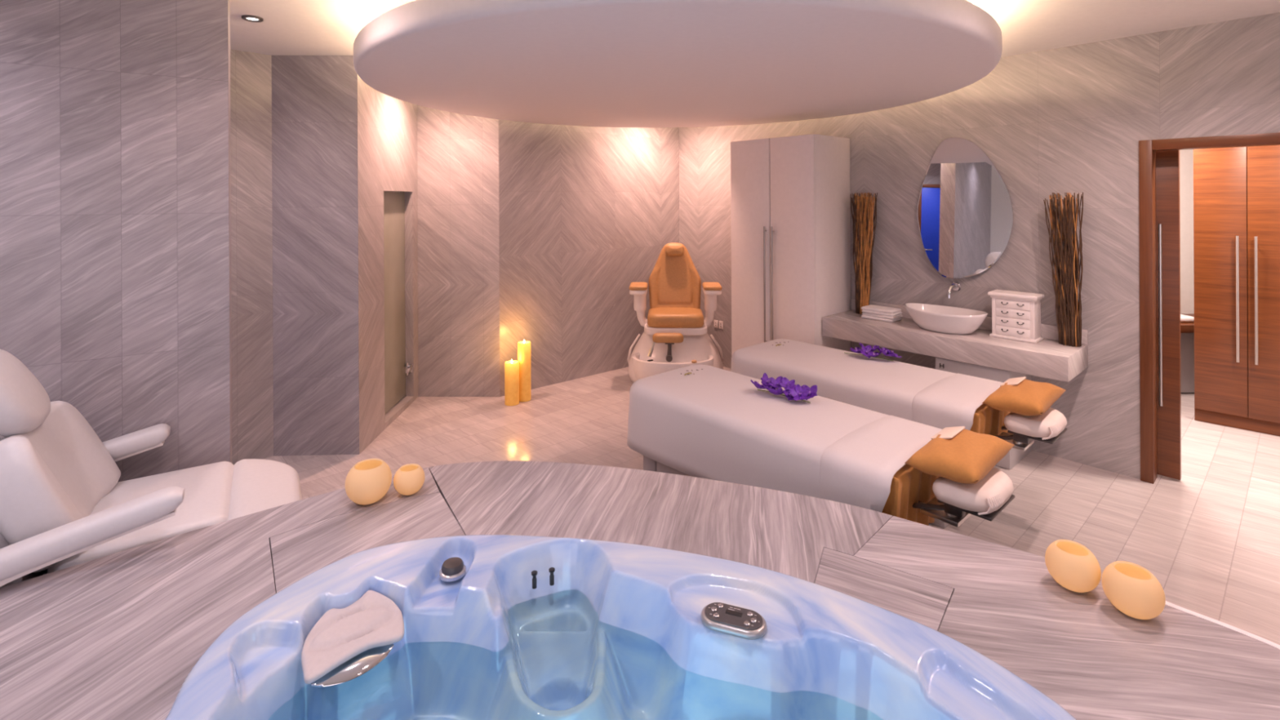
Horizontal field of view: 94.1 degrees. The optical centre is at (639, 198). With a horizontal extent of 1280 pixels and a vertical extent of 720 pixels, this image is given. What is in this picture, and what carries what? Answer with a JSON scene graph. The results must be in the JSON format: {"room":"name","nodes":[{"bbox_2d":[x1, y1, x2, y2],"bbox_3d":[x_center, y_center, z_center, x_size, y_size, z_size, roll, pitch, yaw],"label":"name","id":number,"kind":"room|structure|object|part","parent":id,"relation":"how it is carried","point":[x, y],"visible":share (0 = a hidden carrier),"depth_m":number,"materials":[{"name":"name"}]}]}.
{"room":"spa treatment room","nodes":[
{"label":"spa treatment room","id":0,"kind":"room"},
{"bbox_2d":[0,0,231,482],"bbox_3d":[-3.319,0.407,2.182,3.000,2.820,0.200,0,0,-32],"label":"wall","id":1,"kind":"structure","parent":0,"point":[115,159],"depth_m":2.69,"materials":[{"name":"stone"}]},
{"bbox_2d":[230,48,273,465],"bbox_3d":[-3.328,0.407,3.512,0.100,2.820,2.013,0,0,45],"label":"wall","id":2,"kind":"structure","parent":0,"point":[251,73],"depth_m":4.11,"materials":[{"name":"stone"}]},
{"bbox_2d":[271,55,359,456],"bbox_3d":[-2.291,0.402,4.254,0.594,2.820,0.100,0,0,-2],"label":"wall","id":3,"kind":"structure","parent":0,"point":[315,200],"depth_m":4.20,"materials":[{"name":"grey stone"}]},
{"bbox_2d":[357,75,418,453],"bbox_3d":[-2.066,0.400,4.824,0.110,2.820,1.225,0,0,-2],"label":"wall","id":4,"kind":"structure","parent":0,"point":[387,125],"depth_m":4.58,"materials":[{"name":"stone"}]},
{"bbox_2d":[383,191,413,413],"bbox_3d":[-2.063,0.850,4.994,0.081,1.810,0.632,0,0,0],"label":"door","id":5,"kind":"structure","parent":4,"relation":"in","point":[396,367],"depth_m":5.06,"materials":[{"name":"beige glass"}]},
{"bbox_2d":[417,105,499,396],"bbox_3d":[-1.655,0.398,5.482,0.747,2.820,0.100,0,0,1],"label":"wall","id":6,"kind":"structure","parent":0,"point":[458,154],"depth_m":5.43,"materials":[{"name":"stone"}]},
{"bbox_2d":[498,119,679,396],"bbox_3d":[-0.447,0.392,6.177,2.244,2.820,0.100,0,0,-39],"label":"wall","id":7,"kind":"structure","parent":0,"point":[586,214],"depth_m":5.97,"materials":[{"name":"stone"}]},
{"bbox_2d":[229,0,1279,57],"bbox_3d":[0.394,-1.212,1.700,13.200,0.380,11.400,0,0,0],"label":"ceiling","id":8,"kind":"structure","parent":0,"point":[288,27],"depth_m":3.42,"materials":[{"name":"white paint"}]},
{"bbox_2d":[241,14,263,22],"bbox_3d":[-2.165,-1.004,3.330,0.104,0.014,0.104,0,0,0],"label":"recessed light","id":9,"kind":"object","parent":8,"relation":"in","point":[246,17],"visible":1,"depth_m":3.32,"materials":[{"name":"metal"}]},
{"bbox_2d":[353,0,1002,127],"bbox_3d":[0.195,-1.051,4.020,3.840,0.700,3.840,0,0,0],"label":"ceiling disc","id":10,"kind":"object","parent":8,"relation":"hanging from","point":[584,63],"visible":1,"depth_m":2.95,"materials":[{"name":"paint"}]},
{"bbox_2d":[262,366,1279,644],"bbox_3d":[0.409,1.838,1.700,13.200,0.080,11.400,0,0,0],"label":"floor","id":11,"kind":"structure","parent":0,"point":[1210,536],"depth_m":3.71,"materials":[{"name":"tile"}]},
{"bbox_2d":[0,349,302,587],"bbox_3d":[-1.948,1.173,2.352,1.061,1.271,0.938,0,0,-32],"label":"chair","id":12,"kind":"object","parent":11,"relation":"on","point":[64,504],"visible":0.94,"depth_m":2.17,"materials":[{"name":"white leather"}]},
{"bbox_3d":[-2.060,1.310,2.305,0.620,0.240,0.600,0,0,-32],"label":"seat frame","id":13,"kind":"part","parent":12,"relation":"part of","materials":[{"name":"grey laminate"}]},
{"bbox_3d":[-2.190,1.033,2.221,0.302,0.447,0.660,0,0,-32],"label":"backrest","id":14,"kind":"part","parent":12,"relation":"part of","materials":[{"name":"white leather"}]},
{"bbox_3d":[-1.886,1.115,1.901,0.685,0.211,0.108,0,0,-32],"label":"armrest","id":15,"kind":"part","parent":12,"relation":"part of","materials":[{"name":"white leather"}]},
{"bbox_3d":[-2.340,1.111,2.596,0.460,0.166,0.108,0,0,-32],"label":"armrest","id":16,"kind":"part","parent":12,"relation":"part of","materials":[{"name":"white leather"}]},
{"bbox_3d":[-1.941,1.277,2.389,0.512,0.146,0.645,0,0,-32],"label":"seat","id":17,"kind":"part","parent":12,"relation":"part of","materials":[{"name":"white leather"}]},
{"bbox_2d":[504,360,519,405],"bbox_3d":[-1.127,1.610,5.245,0.124,0.390,0.124,0,0,0],"label":"pillar candle","id":18,"kind":"object","parent":11,"relation":"on","point":[511,367],"visible":1,"depth_m":5.19,"materials":[{"name":"wax"}]},
{"bbox_2d":[517,340,531,401],"bbox_3d":[-1.037,1.534,5.345,0.116,0.540,0.116,0,0,0],"label":"pillar candle","id":19,"kind":"object","parent":11,"relation":"on","point":[523,347],"visible":0.98,"depth_m":5.29,"materials":[{"name":"wax"}]},
{"bbox_2d":[0,460,1279,719],"bbox_3d":[-0.258,1.501,0.991,4.570,0.602,3.483,0,0,0],"label":"deck","id":20,"kind":"object","parent":11,"relation":"on","point":[117,636],"visible":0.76,"depth_m":1.84,"materials":[{"name":"stone"}]},
{"bbox_2d":[345,458,391,505],"bbox_3d":[-1.079,1.131,2.372,0.170,0.146,0.170,0,0,0],"label":"candle holder","id":21,"kind":"object","parent":20,"relation":"on","point":[369,480],"visible":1,"depth_m":2.32,"materials":[{"name":"orange glass"}]},
{"bbox_2d":[393,463,424,495],"bbox_3d":[-0.943,1.152,2.437,0.120,0.103,0.120,0,0,0],"label":"candle holder","id":22,"kind":"object","parent":20,"relation":"on","point":[409,478],"visible":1,"depth_m":2.40,"materials":[{"name":"orange glass"}]},
{"bbox_2d":[164,534,1076,719],"bbox_3d":[-0.070,1.426,1.322,2.155,0.508,1.562,0,0,0],"label":"tub","id":23,"kind":"object","parent":20,"relation":"in","point":[469,627],"visible":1,"depth_m":1.71,"materials":[{"name":"blue plastic"}]},
{"bbox_3d":[-0.611,1.199,1.944,0.070,0.029,0.070,0,0,0],"label":"control knob","id":24,"kind":"part","parent":23,"relation":"part of","materials":[{"name":"black plastic"}]},
{"bbox_3d":[0.264,1.181,1.684,0.164,0.011,0.080,0,0,21],"label":"panel","id":25,"kind":"part","parent":23,"relation":"part of","materials":[{"name":"black plastic"}]},
{"bbox_3d":[0.264,1.191,1.684,0.186,0.024,0.100,0,0,21],"label":"control panel","id":26,"kind":"part","parent":23,"relation":"part of","materials":[{"name":"silver metal"}]},
{"bbox_2d":[1044,539,1101,592],"bbox_3d":[1.328,1.132,1.830,0.140,0.121,0.140,0,0,0],"label":"candle holder","id":27,"kind":"object","parent":20,"relation":"on","point":[1071,564],"visible":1,"depth_m":1.79,"materials":[{"name":"orange glass"}]},
{"bbox_2d":[1101,560,1165,619],"bbox_3d":[1.418,1.131,1.715,0.142,0.122,0.142,0,0,0],"label":"candle holder","id":28,"kind":"object","parent":20,"relation":"on","point":[1131,588],"visible":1,"depth_m":1.68,"materials":[{"name":"orange glass"}]},
{"bbox_2d":[627,242,724,382],"bbox_3d":[0.352,1.128,5.851,0.999,1.336,0.990,0,0,2],"label":"chair","id":29,"kind":"object","parent":11,"relation":"on","point":[675,335],"visible":0.98,"depth_m":5.79,"materials":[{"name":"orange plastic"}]},
{"bbox_2d":[629,288,647,294],"bbox_3d":[-0.014,0.910,5.904,0.170,0.044,0.320,0,0,2],"label":"armrest","id":30,"kind":"object","parent":29,"relation":"on","point":[632,291],"depth_m":5.75,"materials":[{"name":"white plastic"}]},
{"bbox_3d":[0.014,1.105,5.923,0.160,0.361,0.132,0,0,2],"label":"arm post","id":31,"kind":"part","parent":29,"relation":"part of","materials":[{"name":"white plastic"}]},
{"bbox_3d":[0.278,1.430,5.570,0.085,0.176,0.075,0,0,2],"label":"footrest stem","id":32,"kind":"part","parent":29,"relation":"part of","materials":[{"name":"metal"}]},
{"bbox_2d":[631,352,713,379],"bbox_3d":[0.311,1.619,5.631,0.769,0.299,0.520,0,0,0],"label":"basin","id":33,"kind":"object","parent":29,"relation":"in","point":[644,365],"depth_m":5.54,"materials":[{"name":"white ceramic"}]},
{"bbox_2d":[665,244,684,256],"bbox_3d":[0.355,0.533,6.111,0.190,0.123,0.096,0,0,2],"label":"pillow","id":34,"kind":"object","parent":29,"relation":"on","point":[671,250],"depth_m":6.08,"materials":[{"name":"orange leather"}]},
{"bbox_3d":[0.357,0.821,6.137,0.540,0.721,0.282,0,0,2],"label":"backrest","id":35,"kind":"part","parent":29,"relation":"part of","materials":[{"name":"orange leather"}]},
{"bbox_3d":[0.351,1.270,5.920,0.610,0.073,0.500,0,0,2],"label":"seat frame","id":36,"kind":"part","parent":29,"relation":"part of","materials":[{"name":"white plastic"}]},
{"bbox_2d":[647,307,703,328],"bbox_3d":[0.349,1.166,5.895,0.544,0.140,0.470,0,0,2],"label":"seat cushion","id":37,"kind":"object","parent":29,"relation":"on","point":[657,317],"depth_m":5.68,"materials":[{"name":"orange leather"}]},
{"bbox_3d":[0.685,1.102,5.897,0.160,0.361,0.132,0,0,2],"label":"arm post","id":38,"kind":"part","parent":29,"relation":"part of","materials":[{"name":"white plastic"}]},
{"bbox_2d":[702,287,721,294],"bbox_3d":[0.710,0.906,5.876,0.170,0.044,0.320,0,0,2],"label":"armrest","id":39,"kind":"object","parent":29,"relation":"on","point":[707,291],"depth_m":5.72,"materials":[{"name":"white plastic"}]},
{"bbox_2d":[730,133,850,355],"bbox_3d":[1.338,0.633,5.379,0.614,2.320,0.875,0,0,-42],"label":"tall cabinet","id":40,"kind":"object","parent":11,"relation":"on","point":[790,197],"visible":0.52,"depth_m":5.12,"materials":[{"name":"white paint"}]},
{"bbox_3d":[0.996,0.605,5.371,0.022,2.258,0.432,0,0,-42],"label":"cabinet door","id":41,"kind":"part","parent":40,"relation":"part of","materials":[{"name":"white paint"}]},
{"bbox_3d":[1.096,0.769,5.217,0.036,1.050,0.015,0,0,-42],"label":"handle","id":42,"kind":"part","parent":40,"relation":"part of","materials":[{"name":"metal"}]},
{"bbox_3d":[1.149,0.769,5.157,0.036,1.050,0.015,0,0,-42],"label":"handle","id":43,"kind":"part","parent":40,"relation":"part of","materials":[{"name":"metal"}]},
{"bbox_3d":[1.288,0.604,5.041,0.022,2.258,0.432,0,0,-42],"label":"cabinet door","id":44,"kind":"part","parent":40,"relation":"part of","materials":[{"name":"white paint"}]},
{"bbox_2d":[643,455,1014,527],"bbox_3d":[0.810,1.449,3.043,0.622,0.694,1.909,0,0,-42],"label":"massage table","id":45,"kind":"object","parent":11,"relation":"on","point":[916,495],"visible":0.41,"depth_m":2.38,"materials":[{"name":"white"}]},
{"bbox_3d":[0.058,1.600,3.507,0.012,0.360,0.105,0,0,-42],"label":"panel","id":46,"kind":"part","parent":45,"relation":"part of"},
{"bbox_3d":[0.298,1.599,3.236,0.012,0.360,0.600,0,0,-42],"label":"panel","id":47,"kind":"part","parent":45,"relation":"part of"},
{"bbox_2d":[626,364,942,512],"bbox_3d":[0.683,1.262,3.185,0.730,0.390,1.668,0,0,-42],"label":"sheet","id":48,"kind":"object","parent":45,"relation":"on","point":[703,421],"visible":0.84,"depth_m":2.92,"materials":[{"name":"white fabric"}]},
{"bbox_2d":[751,373,817,403],"bbox_3d":[0.777,1.022,3.211,0.370,0.100,0.156,0,0,42],"label":"orchid spray","id":49,"kind":"object","parent":48,"relation":"on","point":[793,392],"visible":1,"depth_m":3.20,"materials":[{"name":"purple plant"}]},
{"bbox_3d":[0.771,1.066,3.223,0.321,0.013,0.014,0,0,44],"label":"stem","id":50,"kind":"part","parent":49,"relation":"part of","materials":[{"name":"green plant"}]},
{"bbox_2d":[904,428,1014,484],"bbox_3d":[1.319,1.051,2.452,0.430,0.128,0.270,0,0,-42],"label":"pillow","id":51,"kind":"object","parent":45,"relation":"on","point":[967,457],"visible":0.94,"depth_m":2.37,"materials":[{"name":"orange fabric"}]},
{"bbox_2d":[930,426,964,439],"bbox_3d":[1.316,1.001,2.545,0.161,0.039,0.086,0,0,-42],"label":"cloth","id":52,"kind":"object","parent":51,"relation":"on","point":[948,433],"visible":1,"depth_m":2.54,"materials":[{"name":"beige fabric"}]},
{"bbox_2d":[935,357,1031,469],"bbox_3d":[2.446,1.461,4.246,0.466,0.652,0.473,0,0,-42],"label":"base cabinet","id":53,"kind":"object","parent":11,"relation":"on","point":[1014,456],"visible":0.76,"depth_m":4.04,"materials":[{"name":"grey laminate"}]},
{"bbox_2d":[931,403,1066,528],"bbox_3d":[1.526,1.445,3.743,0.622,0.694,1.909,0,0,-42],"label":"massage table","id":54,"kind":"object","parent":11,"relation":"on","point":[1017,429],"visible":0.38,"depth_m":3.07,"materials":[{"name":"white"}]},
{"bbox_2d":[730,338,1003,430],"bbox_3d":[1.399,1.258,3.885,0.730,0.390,1.668,0,0,-42],"label":"sheet","id":55,"kind":"object","parent":54,"relation":"on","point":[937,398],"visible":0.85,"depth_m":3.60,"materials":[{"name":"white fabric"}]},
{"bbox_2d":[844,342,901,360],"bbox_3d":[1.555,1.027,4.001,0.371,0.091,0.158,0,0,28],"label":"orchid spray","id":56,"kind":"object","parent":55,"relation":"on","point":[867,351],"visible":1,"depth_m":3.98,"materials":[{"name":"purple plant"}]},
{"bbox_3d":[1.538,1.066,4.022,0.331,0.013,0.012,0,0,41],"label":"stem","id":57,"kind":"part","parent":56,"relation":"part of","materials":[{"name":"green plant"}]},
{"bbox_3d":[1.425,1.593,3.472,0.012,0.360,0.620,0,0,-42],"label":"panel","id":58,"kind":"part","parent":54,"relation":"part of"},
{"bbox_2d":[982,378,1065,415],"bbox_3d":[2.034,1.048,3.152,0.430,0.128,0.270,0,0,-42],"label":"pillow","id":59,"kind":"object","parent":54,"relation":"on","point":[1027,397],"visible":0.95,"depth_m":3.06,"materials":[{"name":"orange fabric"}]},
{"bbox_2d":[1000,377,1026,386],"bbox_3d":[2.031,0.998,3.245,0.161,0.039,0.086,0,0,-42],"label":"cloth","id":60,"kind":"object","parent":59,"relation":"on","point":[1012,381],"visible":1,"depth_m":3.23,"materials":[{"name":"beige fabric"}]},
{"bbox_2d":[1180,314,1194,392],"bbox_3d":[4.807,1.441,5.500,1.300,0.650,0.500,0,0,0],"label":"cabinet","id":61,"kind":"object","parent":11,"relation":"on","point":[1187,329],"visible":0.03,"depth_m":5.41,"materials":[{"name":"brown wood"}]},
{"bbox_2d":[1180,314,1194,322],"bbox_3d":[4.825,1.091,5.450,0.340,0.050,0.240,0,0,0],"label":"folded towel","id":62,"kind":"object","parent":61,"relation":"on","point":[1184,318],"visible":0.06,"depth_m":5.33,"materials":[{"name":"white fabric"}]},
{"bbox_2d":[1193,145,1279,435],"bbox_3d":[5.143,0.574,4.422,1.500,2.400,0.639,0,0,45],"label":"wooden wardrobe","id":63,"kind":"object","parent":11,"relation":"on","point":[1237,189],"visible":0.81,"depth_m":4.57,"materials":[{"name":"brown wood"}]},
{"bbox_3d":[4.530,0.527,4.656,0.296,2.290,0.022,0,0,45],"label":"wardrobe door","id":64,"kind":"part","parent":63,"relation":"part of","materials":[{"name":"brown wood"}]},
{"bbox_3d":[4.577,0.770,4.564,0.017,0.965,0.044,0,0,45],"label":"handle","id":65,"kind":"part","parent":63,"relation":"part of","materials":[{"name":"metal"}]},
{"bbox_3d":[4.647,0.769,4.495,0.017,0.965,0.044,0,0,45],"label":"handle","id":66,"kind":"part","parent":63,"relation":"part of","materials":[{"name":"metal"}]},
{"bbox_3d":[4.796,0.526,4.392,0.446,2.290,0.022,0,0,45],"label":"wardrobe door","id":67,"kind":"part","parent":63,"relation":"part of","materials":[{"name":"brown wood"}]},
{"bbox_2d":[679,12,1279,479],"bbox_3d":[2.810,0.376,4.263,0.100,2.820,7.000,0,0,-42],"label":"wall","id":68,"kind":"structure","parent":0,"point":[1072,119],"depth_m":4.09,"materials":[{"name":"stone"}]},
{"bbox_2d":[714,320,718,328],"bbox_3d":[0.821,1.356,6.431,0.012,0.085,0.055,0,0,-41],"label":"wall socket","id":69,"kind":"object","parent":68,"relation":"attached to","point":[716,322],"visible":1,"depth_m":6.42,"materials":[{"name":"white paint"}]},
{"bbox_2d":[719,320,723,329],"bbox_3d":[0.867,1.356,6.378,0.012,0.085,0.055,0,0,-41],"label":"wall socket","id":70,"kind":"object","parent":68,"relation":"attached to","point":[721,323],"visible":1,"depth_m":6.37,"materials":[{"name":"white paint"}]},
{"bbox_2d":[946,281,960,297],"bbox_3d":[2.387,0.700,4.555,0.148,0.112,0.072,0,0,-42],"label":"faucet","id":71,"kind":"object","parent":68,"relation":"attached to","point":[955,286],"visible":1,"depth_m":4.55,"materials":[{"name":"silver metal"}]},
{"bbox_3d":[2.384,0.709,4.552,0.140,0.093,0.032,0,0,-42],"label":"spout","id":72,"kind":"part","parent":71,"relation":"part of","materials":[{"name":"silver metal"}]},
{"bbox_2d":[822,298,1088,382],"bbox_3d":[2.249,1.005,4.455,0.488,0.251,1.696,0,0,-42],"label":"countertop","id":73,"kind":"structure","parent":68,"relation":"attached to","point":[1048,358],"depth_m":4.14,"materials":[{"name":"stone"}]},
{"bbox_2d":[850,192,877,314],"bbox_3d":[1.898,0.465,5.060,0.117,1.029,0.237,0,0,-42],"label":"bundle","id":74,"kind":"object","parent":73,"relation":"on","point":[863,245],"visible":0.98,"depth_m":5.04,"materials":[{"name":"brown plant"}]},
{"bbox_2d":[861,315,902,322],"bbox_3d":[1.962,0.967,4.845,0.173,0.022,0.263,0,0,-42],"label":"folded towel","id":75,"kind":"object","parent":73,"relation":"on","point":[862,316],"visible":0.59,"depth_m":4.77,"materials":[{"name":"white fabric"}]},
{"bbox_2d":[862,312,902,319],"bbox_3d":[1.967,0.945,4.841,0.170,0.022,0.267,0,0,-41],"label":"folded towel","id":76,"kind":"object","parent":75,"relation":"on","point":[863,313],"visible":0.53,"depth_m":4.76,"materials":[{"name":"white fabric"}]},
{"bbox_2d":[862,309,902,316],"bbox_3d":[1.964,0.922,4.842,0.173,0.022,0.263,0,0,-43],"label":"folded towel","id":77,"kind":"object","parent":76,"relation":"on","point":[863,310],"visible":0.59,"depth_m":4.77,"materials":[{"name":"white fabric"}]},
{"bbox_2d":[861,304,901,313],"bbox_3d":[1.961,0.899,4.847,0.170,0.022,0.267,0,0,-42],"label":"folded towel","id":78,"kind":"object","parent":77,"relation":"on","point":[871,307],"visible":1,"depth_m":4.81,"materials":[{"name":"white fabric"}]},
{"bbox_2d":[904,302,987,334],"bbox_3d":[2.255,0.896,4.410,0.350,0.164,0.570,0,0,-42],"label":"vessel basin","id":79,"kind":"object","parent":73,"relation":"in","point":[937,318],"visible":1,"depth_m":4.33,"materials":[{"name":"white ceramic"}]},
{"bbox_2d":[987,288,1044,343],"bbox_3d":[2.622,0.816,4.159,0.168,0.318,0.300,0,0,-42],"label":"chest","id":80,"kind":"object","parent":73,"relation":"on","point":[1015,315],"visible":1,"depth_m":4.10,"materials":[{"name":"white paint"}]},
{"bbox_3d":[2.575,0.733,4.117,0.010,0.055,0.210,0,0,-42],"label":"drawer","id":81,"kind":"part","parent":80,"relation":"part of","materials":[{"name":"white paint"}]},
{"bbox_3d":[2.575,0.796,4.117,0.010,0.055,0.210,0,0,-42],"label":"drawer","id":82,"kind":"part","parent":80,"relation":"part of","materials":[{"name":"white paint"}]},
{"bbox_3d":[2.575,0.858,4.117,0.010,0.055,0.210,0,0,-42],"label":"drawer","id":83,"kind":"part","parent":80,"relation":"part of","materials":[{"name":"white paint"}]},
{"bbox_3d":[2.576,0.921,4.117,0.010,0.055,0.210,0,0,-42],"label":"drawer","id":84,"kind":"part","parent":80,"relation":"part of","materials":[{"name":"white paint"}]},
{"bbox_3d":[2.622,0.678,4.159,0.168,0.041,0.300,0,0,-42],"label":"lid","id":85,"kind":"part","parent":80,"relation":"part of","materials":[{"name":"white paint"}]},
{"bbox_3d":[2.625,0.965,4.160,0.156,0.020,0.284,0,0,-42],"label":"moulding","id":86,"kind":"part","parent":80,"relation":"part of","materials":[{"name":"white paint"}]},
{"bbox_2d":[1043,192,1083,346],"bbox_3d":[2.836,0.467,3.988,0.118,1.015,0.210,0,0,-29],"label":"bundle","id":87,"kind":"object","parent":73,"relation":"on","point":[1066,277],"visible":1,"depth_m":3.95,"materials":[{"name":"brown plant"}]},
{"bbox_2d":[916,137,1013,278],"bbox_3d":[2.462,0.073,4.550,0.041,1.088,0.684,0,0,-42],"label":"wall mirror","id":88,"kind":"object","parent":68,"relation":"attached to","point":[965,213],"visible":1,"depth_m":4.54,"materials":[{"name":"silver metal"}]},
{"bbox_2d":[1155,150,1181,479],"bbox_3d":[3.157,0.728,4.020,0.056,2.088,0.722,0,0,-42],"label":"sliding door","id":89,"kind":"structure","parent":68,"relation":"in","point":[1167,162],"depth_m":3.78,"materials":[{"name":"brown wood"}]},
{"bbox_3d":[3.323,0.743,3.805,0.019,1.160,0.017,0,0,-42],"label":"door handle","id":90,"kind":"part","parent":89,"relation":"part of","materials":[{"name":"metal"}]},
{"bbox_2d":[1138,132,1279,484],"bbox_3d":[3.621,0.707,3.344,0.128,2.150,1.250,0,0,-42],"label":"door frame","id":91,"kind":"structure","parent":68,"relation":"attached to","point":[1147,148],"depth_m":3.74,"materials":[{"name":"brown wood"}]},
{"bbox_3d":[3.616,-0.336,3.343,0.128,0.065,1.120,0,0,-42],"label":"head rail","id":92,"kind":"part","parent":91,"relation":"part of","materials":[{"name":"brown wood"}]},
{"bbox_2d":[1179,149,1194,314],"bbox_3d":[4.027,0.370,5.830,4.550,2.820,0.100,0,0,0],"label":"wall","id":93,"kind":"structure","parent":0,"point":[1186,156],"depth_m":5.78,"materials":[{"name":"white paint"}]}
]}

